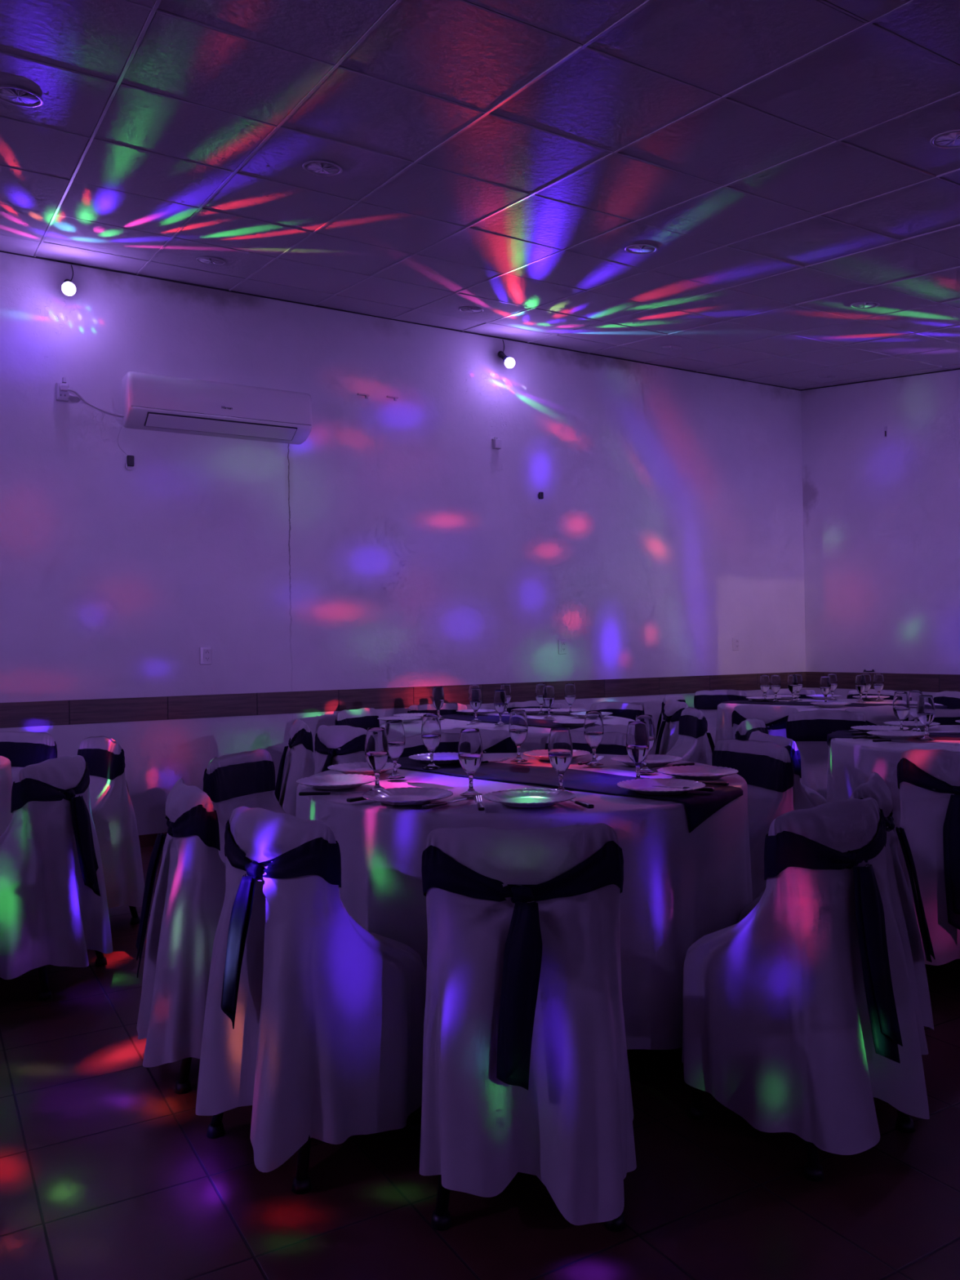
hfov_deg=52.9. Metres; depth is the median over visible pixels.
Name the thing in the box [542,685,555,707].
bowl
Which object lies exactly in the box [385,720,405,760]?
bowl
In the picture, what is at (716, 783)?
table knife
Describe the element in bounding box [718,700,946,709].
table runner
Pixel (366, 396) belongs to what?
wall bracket
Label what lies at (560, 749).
wine glass
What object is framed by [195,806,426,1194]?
banquet chair
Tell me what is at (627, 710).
banquet chair
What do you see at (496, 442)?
junction box
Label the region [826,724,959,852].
tablecloth
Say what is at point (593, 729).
bowl
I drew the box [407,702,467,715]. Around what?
banquet chair
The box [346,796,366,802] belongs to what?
table knife
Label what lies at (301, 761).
banquet chair
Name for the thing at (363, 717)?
banquet chair
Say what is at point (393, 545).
wall
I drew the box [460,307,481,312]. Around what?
diffuser
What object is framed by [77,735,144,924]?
banquet chair
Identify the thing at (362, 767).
dinner plate
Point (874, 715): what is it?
banquet chair
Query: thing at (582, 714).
dinner plate
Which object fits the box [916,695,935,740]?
wine glass
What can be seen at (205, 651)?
wall outlet
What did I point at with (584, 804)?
table knife
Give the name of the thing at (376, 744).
bowl
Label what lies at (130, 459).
wall outlet
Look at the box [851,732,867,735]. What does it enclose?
table knife
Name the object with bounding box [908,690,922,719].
bowl
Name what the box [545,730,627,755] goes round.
banquet chair
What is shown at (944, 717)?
banquet chair
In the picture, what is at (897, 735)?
dinner plate
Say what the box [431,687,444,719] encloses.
wine glass
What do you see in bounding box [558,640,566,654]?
wall outlet
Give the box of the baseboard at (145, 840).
[138,832,167,847]
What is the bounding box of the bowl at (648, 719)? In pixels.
[635,715,655,753]
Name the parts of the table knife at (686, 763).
blade, handle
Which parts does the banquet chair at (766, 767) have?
sash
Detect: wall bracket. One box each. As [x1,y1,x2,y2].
[357,392,369,398]
[386,395,398,400]
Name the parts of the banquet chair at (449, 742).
sash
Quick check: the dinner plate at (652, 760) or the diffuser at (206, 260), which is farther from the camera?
the diffuser at (206, 260)
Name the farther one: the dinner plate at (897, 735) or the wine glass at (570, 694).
the wine glass at (570, 694)
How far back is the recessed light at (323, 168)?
4.29 m
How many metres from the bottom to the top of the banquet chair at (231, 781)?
0.861 m
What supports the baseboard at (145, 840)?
attached to the wall at (393, 545)
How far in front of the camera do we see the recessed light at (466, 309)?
6.81 m
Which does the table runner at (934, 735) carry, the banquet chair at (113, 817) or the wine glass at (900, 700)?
the wine glass at (900, 700)
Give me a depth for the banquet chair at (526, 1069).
2.10 m
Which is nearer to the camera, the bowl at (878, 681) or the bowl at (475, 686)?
the bowl at (475, 686)
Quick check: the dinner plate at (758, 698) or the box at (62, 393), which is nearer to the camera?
the box at (62, 393)
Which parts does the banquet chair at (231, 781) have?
sash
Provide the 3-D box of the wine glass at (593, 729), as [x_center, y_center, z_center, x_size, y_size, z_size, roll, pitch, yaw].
[0.437,0.376,3.702,0.077,0.204,0.077,-1,0,-22]
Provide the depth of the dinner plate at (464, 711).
6.61 m
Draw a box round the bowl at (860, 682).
[855,674,866,693]
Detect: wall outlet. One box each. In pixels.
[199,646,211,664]
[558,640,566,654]
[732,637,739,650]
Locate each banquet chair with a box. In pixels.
[0,731,57,784]
[0,755,112,1000]
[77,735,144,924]
[135,777,226,1093]
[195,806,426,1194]
[203,748,286,863]
[274,718,315,816]
[314,724,367,774]
[334,707,379,730]
[387,732,460,758]
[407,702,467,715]
[419,822,636,1231]
[440,728,517,753]
[504,700,564,713]
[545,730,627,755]
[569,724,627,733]
[589,701,644,720]
[654,693,715,753]
[654,698,712,755]
[665,706,715,765]
[681,797,929,1182]
[693,688,748,741]
[711,738,794,901]
[731,704,798,738]
[734,718,826,804]
[737,771,935,1054]
[748,730,818,809]
[762,688,815,698]
[786,709,866,799]
[844,705,909,725]
[846,688,899,699]
[897,749,959,965]
[907,708,959,724]
[933,690,959,709]
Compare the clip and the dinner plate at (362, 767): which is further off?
the clip
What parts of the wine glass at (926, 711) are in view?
stem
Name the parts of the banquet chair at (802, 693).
sash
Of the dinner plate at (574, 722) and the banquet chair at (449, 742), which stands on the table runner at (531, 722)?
the dinner plate at (574, 722)
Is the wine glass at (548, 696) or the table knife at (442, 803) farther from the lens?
the wine glass at (548, 696)
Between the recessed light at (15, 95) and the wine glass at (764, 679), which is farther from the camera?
the wine glass at (764, 679)
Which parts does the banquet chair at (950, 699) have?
sash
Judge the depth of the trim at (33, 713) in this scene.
6.88 m
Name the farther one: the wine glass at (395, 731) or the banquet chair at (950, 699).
the banquet chair at (950, 699)
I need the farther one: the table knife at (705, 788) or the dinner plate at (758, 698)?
the dinner plate at (758, 698)
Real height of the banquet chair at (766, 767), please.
0.865 m
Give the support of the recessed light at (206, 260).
in the ceiling
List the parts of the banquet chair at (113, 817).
sash, leg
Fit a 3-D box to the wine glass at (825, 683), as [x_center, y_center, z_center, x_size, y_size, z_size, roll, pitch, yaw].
[2.506,0.365,7.004,0.077,0.204,0.077,-1,0,30]
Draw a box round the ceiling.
[0,0,959,389]
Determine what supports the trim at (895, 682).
attached to the wall at (882, 514)
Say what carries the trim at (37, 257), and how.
attached to the wall at (393, 545)
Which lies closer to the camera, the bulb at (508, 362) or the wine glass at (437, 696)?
the wine glass at (437, 696)
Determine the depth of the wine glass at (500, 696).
5.62 m
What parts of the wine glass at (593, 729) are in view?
stem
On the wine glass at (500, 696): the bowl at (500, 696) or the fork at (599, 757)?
the bowl at (500, 696)
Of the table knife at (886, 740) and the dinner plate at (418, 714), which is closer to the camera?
the table knife at (886, 740)
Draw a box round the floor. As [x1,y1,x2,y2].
[0,844,959,1279]
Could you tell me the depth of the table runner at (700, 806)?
3.29 m
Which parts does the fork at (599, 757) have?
handle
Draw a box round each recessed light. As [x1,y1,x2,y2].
[0,85,43,106]
[195,257,226,265]
[302,160,342,176]
[458,306,483,313]
[624,244,657,254]
[849,301,879,308]
[929,129,959,148]
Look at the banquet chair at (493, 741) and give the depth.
4.75 m
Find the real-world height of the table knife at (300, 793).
0.011 m
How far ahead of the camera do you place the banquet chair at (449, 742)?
4.54 m
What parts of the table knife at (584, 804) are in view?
handle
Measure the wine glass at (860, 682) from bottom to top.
0.204 m
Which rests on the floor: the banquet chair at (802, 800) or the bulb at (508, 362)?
the banquet chair at (802, 800)
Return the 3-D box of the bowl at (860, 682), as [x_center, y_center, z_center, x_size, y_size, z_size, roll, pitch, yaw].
[2.833,0.330,7.184,0.077,0.142,0.077,-1,0,-41]
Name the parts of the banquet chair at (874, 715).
sash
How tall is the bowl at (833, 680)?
0.142 m
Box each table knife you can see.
[298,791,364,795]
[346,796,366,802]
[422,797,467,808]
[568,799,594,808]
[652,762,694,768]
[653,786,714,791]
[698,780,728,786]
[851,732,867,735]
[852,735,876,738]
[872,738,909,742]
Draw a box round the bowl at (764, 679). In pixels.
[760,675,769,693]
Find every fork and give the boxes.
[473,795,484,810]
[480,757,510,764]
[577,755,604,764]
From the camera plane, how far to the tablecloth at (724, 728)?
7.08 m
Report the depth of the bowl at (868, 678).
7.38 m
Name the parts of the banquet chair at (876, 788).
sash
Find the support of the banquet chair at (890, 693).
on the floor
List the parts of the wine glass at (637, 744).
stem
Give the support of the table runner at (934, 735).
on the tablecloth at (851, 762)
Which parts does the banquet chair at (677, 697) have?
sash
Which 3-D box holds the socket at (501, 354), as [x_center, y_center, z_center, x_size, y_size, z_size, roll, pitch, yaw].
[0.187,-2.244,7.647,0.048,0.121,0.152,-1,0,-20]
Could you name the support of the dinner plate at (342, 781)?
on the tablecloth at (681, 886)
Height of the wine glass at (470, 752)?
0.204 m
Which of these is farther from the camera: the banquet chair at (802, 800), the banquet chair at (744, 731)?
the banquet chair at (744, 731)
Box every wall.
[0,252,806,835]
[800,368,959,698]
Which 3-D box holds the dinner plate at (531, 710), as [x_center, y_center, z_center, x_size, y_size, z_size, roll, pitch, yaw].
[0.356,0.486,6.600,0.272,0.023,0.272,-1,0,29]
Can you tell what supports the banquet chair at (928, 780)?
on the floor
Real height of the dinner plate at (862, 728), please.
0.023 m
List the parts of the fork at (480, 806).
handle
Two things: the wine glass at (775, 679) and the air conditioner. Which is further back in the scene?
the wine glass at (775, 679)
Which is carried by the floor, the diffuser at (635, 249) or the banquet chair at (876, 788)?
the banquet chair at (876, 788)
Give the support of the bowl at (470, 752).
on the wine glass at (470, 752)
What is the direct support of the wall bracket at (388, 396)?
attached to the wall at (393, 545)
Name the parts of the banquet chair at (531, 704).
sash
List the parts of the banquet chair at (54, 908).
leg, sash, leg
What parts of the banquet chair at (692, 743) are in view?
sash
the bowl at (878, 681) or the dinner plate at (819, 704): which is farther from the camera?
the bowl at (878, 681)
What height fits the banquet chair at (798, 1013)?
0.864 m
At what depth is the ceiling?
4.16 m
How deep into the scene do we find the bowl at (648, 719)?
3.44 m
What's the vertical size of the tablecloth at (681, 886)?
0.687 m
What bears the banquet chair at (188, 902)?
on the floor
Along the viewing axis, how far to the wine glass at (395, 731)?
3.39 m
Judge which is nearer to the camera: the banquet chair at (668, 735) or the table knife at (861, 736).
the table knife at (861, 736)
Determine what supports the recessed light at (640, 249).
in the ceiling
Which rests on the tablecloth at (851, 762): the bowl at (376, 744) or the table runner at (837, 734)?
the table runner at (837, 734)
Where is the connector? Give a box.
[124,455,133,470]
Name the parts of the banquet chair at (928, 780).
sash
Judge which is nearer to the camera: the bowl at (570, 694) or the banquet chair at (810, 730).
the banquet chair at (810, 730)
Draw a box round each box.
[55,377,81,402]
[491,437,501,449]
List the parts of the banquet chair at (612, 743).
sash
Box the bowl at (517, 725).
[508,709,528,746]
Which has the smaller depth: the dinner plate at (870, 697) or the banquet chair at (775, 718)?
the banquet chair at (775, 718)
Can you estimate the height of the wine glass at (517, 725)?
0.204 m
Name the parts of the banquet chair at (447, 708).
sash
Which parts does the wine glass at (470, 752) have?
stem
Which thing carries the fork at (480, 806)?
on the tablecloth at (681, 886)
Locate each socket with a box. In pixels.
[57,383,68,399]
[497,351,506,359]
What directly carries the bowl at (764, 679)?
on the wine glass at (764, 679)
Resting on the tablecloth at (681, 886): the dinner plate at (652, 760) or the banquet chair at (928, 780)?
the dinner plate at (652, 760)
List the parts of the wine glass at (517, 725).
stem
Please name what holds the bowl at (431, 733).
on the wine glass at (431, 733)
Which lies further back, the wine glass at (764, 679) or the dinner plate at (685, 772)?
the wine glass at (764, 679)
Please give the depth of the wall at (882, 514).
8.69 m
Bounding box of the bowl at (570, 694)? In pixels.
[564,683,576,705]
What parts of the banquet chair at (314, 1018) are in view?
leg, sash, leg, leg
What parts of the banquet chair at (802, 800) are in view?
sash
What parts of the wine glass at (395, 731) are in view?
stem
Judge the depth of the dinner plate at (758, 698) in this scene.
7.60 m
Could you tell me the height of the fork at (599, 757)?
0.013 m
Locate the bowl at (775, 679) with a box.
[770,675,780,693]
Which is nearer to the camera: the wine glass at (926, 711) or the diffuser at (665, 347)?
the wine glass at (926, 711)
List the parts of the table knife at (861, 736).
handle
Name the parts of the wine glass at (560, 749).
stem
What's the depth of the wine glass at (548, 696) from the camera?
6.09 m
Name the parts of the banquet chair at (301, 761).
sash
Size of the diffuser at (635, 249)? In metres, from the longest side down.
0.151 x 0.151 x 0.001 m
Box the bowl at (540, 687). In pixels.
[535,683,545,705]
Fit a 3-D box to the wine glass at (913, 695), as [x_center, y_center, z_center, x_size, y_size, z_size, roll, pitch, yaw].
[2.192,0.356,4.855,0.077,0.204,0.077,-1,0,30]
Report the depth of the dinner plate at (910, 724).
5.10 m
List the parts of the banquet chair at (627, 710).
sash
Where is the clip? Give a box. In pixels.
[537,492,543,499]
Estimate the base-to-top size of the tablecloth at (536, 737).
0.687 m
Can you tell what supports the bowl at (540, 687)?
on the wine glass at (540, 687)
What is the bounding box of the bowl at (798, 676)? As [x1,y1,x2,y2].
[795,674,802,692]
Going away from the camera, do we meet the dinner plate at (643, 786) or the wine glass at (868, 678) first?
the dinner plate at (643, 786)
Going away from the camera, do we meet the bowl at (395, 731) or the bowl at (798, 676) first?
the bowl at (395, 731)
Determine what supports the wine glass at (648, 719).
on the tablecloth at (681, 886)
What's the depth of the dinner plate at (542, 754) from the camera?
3.97 m
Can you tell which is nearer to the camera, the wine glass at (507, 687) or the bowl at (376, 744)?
the bowl at (376, 744)
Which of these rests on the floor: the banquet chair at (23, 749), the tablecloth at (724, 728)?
the banquet chair at (23, 749)
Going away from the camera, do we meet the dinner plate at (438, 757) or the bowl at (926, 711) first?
the dinner plate at (438, 757)
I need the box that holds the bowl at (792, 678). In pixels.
[787,674,797,693]
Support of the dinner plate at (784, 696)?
on the tablecloth at (724, 728)
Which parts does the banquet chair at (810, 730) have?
sash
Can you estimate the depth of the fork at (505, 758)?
3.81 m
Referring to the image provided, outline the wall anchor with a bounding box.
[884,426,887,437]
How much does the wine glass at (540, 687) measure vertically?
0.204 m
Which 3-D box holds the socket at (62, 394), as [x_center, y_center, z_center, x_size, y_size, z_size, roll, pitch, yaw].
[-2.607,-1.553,6.035,0.060,0.090,0.006,-1,0,-30]
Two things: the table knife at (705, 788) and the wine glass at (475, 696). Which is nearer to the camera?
the table knife at (705, 788)
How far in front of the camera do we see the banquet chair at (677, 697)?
7.73 m
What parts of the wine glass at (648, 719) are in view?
stem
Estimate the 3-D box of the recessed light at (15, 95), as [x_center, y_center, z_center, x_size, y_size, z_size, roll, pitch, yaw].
[-1.773,-2.086,3.708,0.176,0.026,0.174,-1,0,-19]
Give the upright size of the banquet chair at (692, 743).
0.863 m
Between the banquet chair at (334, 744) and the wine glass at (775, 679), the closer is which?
the banquet chair at (334, 744)
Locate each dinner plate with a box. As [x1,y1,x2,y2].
[296,773,375,789]
[327,761,400,774]
[362,786,453,805]
[377,715,421,722]
[393,712,434,718]
[408,752,459,764]
[456,709,495,714]
[483,788,575,807]
[512,707,551,713]
[523,749,590,760]
[546,708,586,714]
[552,719,584,726]
[570,711,613,717]
[610,754,682,766]
[617,777,705,795]
[657,765,738,780]
[746,696,782,701]
[765,694,799,698]
[806,694,841,698]
[810,702,851,706]
[850,725,909,732]
[852,695,889,699]
[866,730,929,739]
[884,720,940,728]
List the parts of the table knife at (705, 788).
blade, handle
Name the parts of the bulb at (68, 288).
globe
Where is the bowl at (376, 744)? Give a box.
[364,727,388,772]
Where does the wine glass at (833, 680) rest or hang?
on the tablecloth at (724, 728)
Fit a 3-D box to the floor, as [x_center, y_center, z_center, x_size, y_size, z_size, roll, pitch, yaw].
[0.971,1.319,2.256,11.330,0.100,10.347,-1,0,-30]
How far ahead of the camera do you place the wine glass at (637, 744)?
3.16 m
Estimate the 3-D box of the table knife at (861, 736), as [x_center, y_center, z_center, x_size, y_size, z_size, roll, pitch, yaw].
[1.830,0.455,4.561,0.205,0.011,0.020,-1,0,-32]
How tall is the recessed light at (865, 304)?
0.026 m
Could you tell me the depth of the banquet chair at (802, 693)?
8.30 m
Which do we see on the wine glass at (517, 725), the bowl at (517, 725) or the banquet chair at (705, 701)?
the bowl at (517, 725)
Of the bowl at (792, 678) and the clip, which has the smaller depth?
the bowl at (792, 678)
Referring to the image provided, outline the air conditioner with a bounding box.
[67,371,311,455]
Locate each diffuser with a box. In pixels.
[198,257,223,264]
[305,162,339,174]
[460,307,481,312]
[626,244,655,253]
[662,346,680,349]
[817,375,835,377]
[852,302,877,307]
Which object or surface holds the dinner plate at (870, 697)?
on the tablecloth at (724, 728)
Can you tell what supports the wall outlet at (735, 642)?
attached to the wall at (393, 545)
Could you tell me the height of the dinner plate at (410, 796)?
0.023 m
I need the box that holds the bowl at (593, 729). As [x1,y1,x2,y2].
[583,711,604,748]
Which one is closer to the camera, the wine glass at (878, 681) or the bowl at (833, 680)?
the wine glass at (878, 681)
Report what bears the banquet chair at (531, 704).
on the floor
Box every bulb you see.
[61,265,75,295]
[497,339,515,368]
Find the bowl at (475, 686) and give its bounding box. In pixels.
[468,684,479,698]
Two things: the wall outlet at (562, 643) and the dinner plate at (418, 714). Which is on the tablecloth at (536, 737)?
the dinner plate at (418, 714)
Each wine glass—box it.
[364,727,388,791]
[385,720,405,779]
[421,714,441,768]
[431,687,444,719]
[434,686,444,718]
[457,728,483,796]
[468,684,479,715]
[469,688,481,721]
[493,689,506,724]
[500,684,511,714]
[508,709,528,762]
[535,683,546,715]
[542,685,555,718]
[547,727,573,791]
[564,683,576,715]
[583,711,604,765]
[626,720,649,779]
[635,715,655,773]
[760,675,769,702]
[770,675,780,702]
[787,674,797,701]
[795,674,802,700]
[819,675,831,702]
[827,673,837,700]
[855,674,866,702]
[862,673,871,700]
[873,673,884,701]
[893,691,909,729]
[908,690,924,731]
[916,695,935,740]
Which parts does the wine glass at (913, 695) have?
stem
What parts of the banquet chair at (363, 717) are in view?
sash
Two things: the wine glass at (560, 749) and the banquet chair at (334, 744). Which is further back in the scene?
the banquet chair at (334, 744)
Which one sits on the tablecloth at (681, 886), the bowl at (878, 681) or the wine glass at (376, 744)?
the wine glass at (376, 744)
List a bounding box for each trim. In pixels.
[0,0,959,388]
[0,250,959,391]
[0,671,806,728]
[805,671,959,692]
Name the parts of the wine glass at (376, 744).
stem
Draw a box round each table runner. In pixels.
[364,756,742,832]
[440,713,509,724]
[527,718,583,729]
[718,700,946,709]
[826,729,879,745]
[928,732,959,740]
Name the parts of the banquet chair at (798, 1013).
leg, leg, sash, leg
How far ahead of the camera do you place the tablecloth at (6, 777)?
4.09 m
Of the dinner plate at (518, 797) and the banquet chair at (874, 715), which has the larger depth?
the banquet chair at (874, 715)
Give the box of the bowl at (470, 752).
[457,728,483,775]
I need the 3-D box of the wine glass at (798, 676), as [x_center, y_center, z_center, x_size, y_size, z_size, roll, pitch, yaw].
[2.472,0.369,7.517,0.077,0.204,0.077,-1,0,-8]
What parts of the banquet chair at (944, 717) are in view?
sash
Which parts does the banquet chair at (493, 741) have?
sash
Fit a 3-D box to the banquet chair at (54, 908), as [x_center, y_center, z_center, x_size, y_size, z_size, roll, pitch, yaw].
[-1.753,0.889,3.763,0.562,0.863,0.562,-1,0,9]
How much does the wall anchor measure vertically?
0.095 m
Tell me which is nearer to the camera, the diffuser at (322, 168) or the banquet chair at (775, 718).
the diffuser at (322, 168)
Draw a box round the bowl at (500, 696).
[493,689,506,714]
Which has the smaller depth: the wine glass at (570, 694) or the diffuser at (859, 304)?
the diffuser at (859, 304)
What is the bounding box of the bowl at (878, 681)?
[873,673,884,692]
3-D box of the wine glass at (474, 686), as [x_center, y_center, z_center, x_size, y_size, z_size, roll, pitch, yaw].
[-0.037,0.401,6.463,0.077,0.204,0.077,-1,-1,44]
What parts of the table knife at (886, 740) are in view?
handle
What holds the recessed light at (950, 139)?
in the ceiling
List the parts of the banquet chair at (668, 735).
sash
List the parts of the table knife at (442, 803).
handle, blade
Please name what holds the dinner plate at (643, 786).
on the table runner at (700, 806)
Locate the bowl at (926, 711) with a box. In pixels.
[916,695,935,726]
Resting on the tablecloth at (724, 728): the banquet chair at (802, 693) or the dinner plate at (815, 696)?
the dinner plate at (815, 696)
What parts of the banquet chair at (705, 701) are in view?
sash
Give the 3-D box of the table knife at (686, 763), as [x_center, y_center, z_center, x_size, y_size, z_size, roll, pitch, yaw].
[0.714,0.466,3.580,0.205,0.011,0.020,-1,0,-31]
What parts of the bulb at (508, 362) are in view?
globe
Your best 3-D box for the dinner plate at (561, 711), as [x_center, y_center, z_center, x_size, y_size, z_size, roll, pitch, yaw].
[0.582,0.482,6.512,0.272,0.023,0.272,-1,0,-11]
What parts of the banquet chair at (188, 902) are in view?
leg, sash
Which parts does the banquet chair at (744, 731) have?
sash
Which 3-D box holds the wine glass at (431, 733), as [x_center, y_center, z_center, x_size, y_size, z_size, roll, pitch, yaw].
[-0.185,0.386,3.674,0.077,0.204,0.077,-1,0,-23]
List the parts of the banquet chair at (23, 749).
sash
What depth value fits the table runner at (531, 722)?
5.69 m
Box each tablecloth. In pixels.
[0,755,12,836]
[295,752,752,1049]
[379,713,634,752]
[715,698,942,744]
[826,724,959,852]
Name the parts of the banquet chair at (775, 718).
sash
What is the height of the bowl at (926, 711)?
0.142 m
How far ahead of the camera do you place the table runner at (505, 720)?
6.25 m
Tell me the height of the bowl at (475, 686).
0.142 m
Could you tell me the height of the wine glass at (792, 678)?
0.204 m
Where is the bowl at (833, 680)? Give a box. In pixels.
[827,673,837,692]
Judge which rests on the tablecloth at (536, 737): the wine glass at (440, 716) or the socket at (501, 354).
the wine glass at (440, 716)
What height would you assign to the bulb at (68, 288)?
0.259 m
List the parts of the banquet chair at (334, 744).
sash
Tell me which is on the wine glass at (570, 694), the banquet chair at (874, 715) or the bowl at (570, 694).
the bowl at (570, 694)
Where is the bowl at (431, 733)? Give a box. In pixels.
[421,714,441,751]
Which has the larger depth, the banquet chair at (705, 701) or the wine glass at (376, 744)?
the banquet chair at (705, 701)
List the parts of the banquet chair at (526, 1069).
leg, sash, leg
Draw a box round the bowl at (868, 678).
[862,673,871,692]
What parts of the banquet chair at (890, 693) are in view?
sash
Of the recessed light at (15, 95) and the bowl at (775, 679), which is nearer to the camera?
the recessed light at (15, 95)
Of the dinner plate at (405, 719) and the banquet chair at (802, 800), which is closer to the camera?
the banquet chair at (802, 800)
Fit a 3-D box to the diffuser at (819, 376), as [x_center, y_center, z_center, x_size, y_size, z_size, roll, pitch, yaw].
[3.121,-2.367,8.686,0.151,0.001,0.151,-1,7,-30]
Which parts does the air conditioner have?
power cord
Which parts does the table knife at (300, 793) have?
handle, blade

